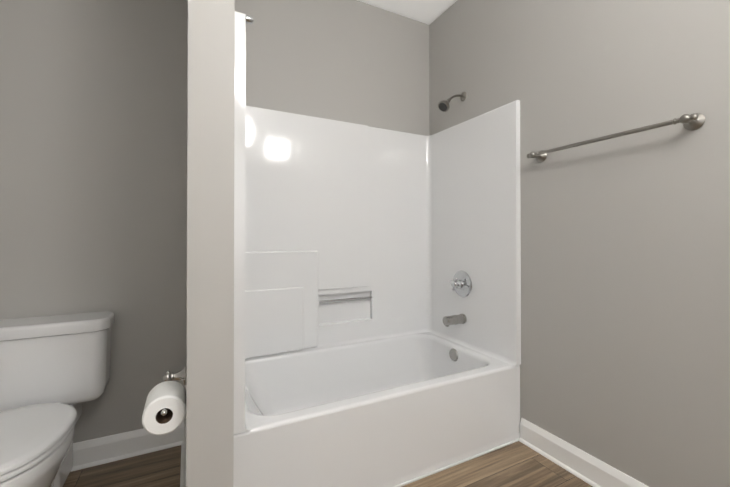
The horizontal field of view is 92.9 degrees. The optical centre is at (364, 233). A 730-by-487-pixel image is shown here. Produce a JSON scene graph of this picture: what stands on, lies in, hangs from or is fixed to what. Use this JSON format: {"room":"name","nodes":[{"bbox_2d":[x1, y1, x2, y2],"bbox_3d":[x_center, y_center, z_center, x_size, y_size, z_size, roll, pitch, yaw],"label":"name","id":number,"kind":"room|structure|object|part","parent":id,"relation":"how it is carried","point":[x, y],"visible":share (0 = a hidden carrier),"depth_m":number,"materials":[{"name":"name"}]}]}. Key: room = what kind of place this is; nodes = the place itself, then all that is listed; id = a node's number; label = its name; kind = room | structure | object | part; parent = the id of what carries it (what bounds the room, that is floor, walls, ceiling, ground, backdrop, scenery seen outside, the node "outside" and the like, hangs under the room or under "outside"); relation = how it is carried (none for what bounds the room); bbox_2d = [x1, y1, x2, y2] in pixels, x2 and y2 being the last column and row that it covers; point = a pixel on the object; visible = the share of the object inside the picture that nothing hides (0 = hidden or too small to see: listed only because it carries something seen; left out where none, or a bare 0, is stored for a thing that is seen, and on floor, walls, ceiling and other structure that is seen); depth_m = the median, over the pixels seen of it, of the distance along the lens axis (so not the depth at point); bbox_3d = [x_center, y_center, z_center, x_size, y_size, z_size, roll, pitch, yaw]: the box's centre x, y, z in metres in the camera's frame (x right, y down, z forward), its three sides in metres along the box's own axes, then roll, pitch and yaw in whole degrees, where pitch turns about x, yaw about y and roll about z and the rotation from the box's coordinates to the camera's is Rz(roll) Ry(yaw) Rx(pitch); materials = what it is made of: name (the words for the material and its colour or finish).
{"room":"bathroom","nodes":[
{"label":"bathroom","id":0,"kind":"room"},
{"bbox_2d":[176,0,243,486],"bbox_3d":[-0.662,-0.238,1.421,0.114,2.726,1.110,0,0,-27],"label":"wall","id":1,"kind":"structure","parent":0,"point":[205,262],"depth_m":0.93,"materials":[{"name":"grey paint"}]},
{"bbox_2d":[142,364,185,434],"bbox_3d":[-0.580,0.478,1.015,0.102,0.112,0.250,0,0,-27],"label":"toilet paper holder","id":2,"kind":"object","parent":1,"relation":"attached to","point":[164,412],"visible":1,"depth_m":0.93,"materials":[{"name":"white paper"}]},
{"bbox_2d":[175,419,186,486],"bbox_3d":[-0.713,1.065,1.376,0.043,0.120,1.145,0,0,-27],"label":"baseboard","id":3,"kind":"structure","parent":1,"relation":"attached to","point":[180,433],"depth_m":1.74,"materials":[{"name":"white paint"}]},
{"bbox_2d":[0,0,427,442],"bbox_3d":[-0.753,-0.233,2.074,2.730,2.726,0.120,0,0,-27],"label":"wall","id":4,"kind":"structure","parent":0,"point":[116,156],"depth_m":1.77,"materials":[{"name":"grey paint"}]},
{"bbox_2d":[71,428,174,471],"bbox_3d":[-1.455,1.066,1.625,1.020,0.120,0.026,0,0,-27],"label":"baseboard","id":5,"kind":"structure","parent":4,"relation":"attached to","point":[102,450],"depth_m":1.73,"materials":[{"name":"white paint"}]},
{"bbox_2d":[63,441,592,486],"bbox_3d":[0.358,1.144,-0.118,2.970,0.060,5.018,0,0,-27],"label":"floor","id":6,"kind":"structure","parent":0,"point":[518,464],"depth_m":1.63,"materials":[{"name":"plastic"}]},
{"bbox_2d":[0,311,114,486],"bbox_3d":[-1.298,0.752,1.291,0.500,0.744,0.744,0,0,-27],"label":"toilet","id":7,"kind":"object","parent":6,"relation":"on","point":[54,372],"visible":1,"depth_m":1.44,"materials":[{"name":"white ceramic"}]},
{"bbox_3d":[-1.244,0.708,1.187,0.382,0.055,0.509,0,0,-27],"label":"seat","id":8,"kind":"part","parent":7,"relation":"part of","materials":[{"name":"white plastic"}]},
{"bbox_2d":[233,11,520,486],"bbox_3d":[-0.001,0.090,1.926,1.519,2.077,0.818,0,0,-27],"label":"shower","id":9,"kind":"object","parent":6,"relation":"on","point":[377,307],"visible":0.92,"depth_m":2.08,"materials":[{"name":"white plastic"}]},
{"bbox_3d":[0.571,0.553,2.224,0.156,0.067,0.066,0,0,-27],"label":"spout","id":10,"kind":"part","parent":9,"relation":"part of","materials":[{"name":"grey metal"}]},
{"bbox_2d":[357,0,456,24],"bbox_3d":[0.358,-1.652,-0.098,2.970,0.080,5.018,0,0,-27],"label":"ceiling","id":11,"kind":"structure","parent":0,"point":[428,12],"depth_m":2.45,"materials":[{"name":"paint"}]},
{"bbox_2d":[428,0,729,486],"bbox_3d":[1.628,-0.244,0.539,0.120,2.726,5.018,0,0,-27],"label":"wall","id":12,"kind":"structure","parent":0,"point":[625,240],"depth_m":1.48,"materials":[{"name":"grey paint"}]},
{"bbox_2d":[519,418,648,486],"bbox_3d":[1.749,1.056,0.132,0.026,0.120,3.961,0,0,-27],"label":"baseboard","id":13,"kind":"structure","parent":12,"relation":"attached to","point":[591,470],"depth_m":1.63,"materials":[{"name":"white paint"}]},
{"bbox_2d":[526,113,704,161],"bbox_3d":[1.018,-0.403,1.511,0.084,0.062,0.678,0,0,-27],"label":"towel bar","id":14,"kind":"object","parent":12,"relation":"attached to","point":[694,121],"visible":1,"depth_m":1.34,"materials":[{"name":"silver metal"}]}
]}

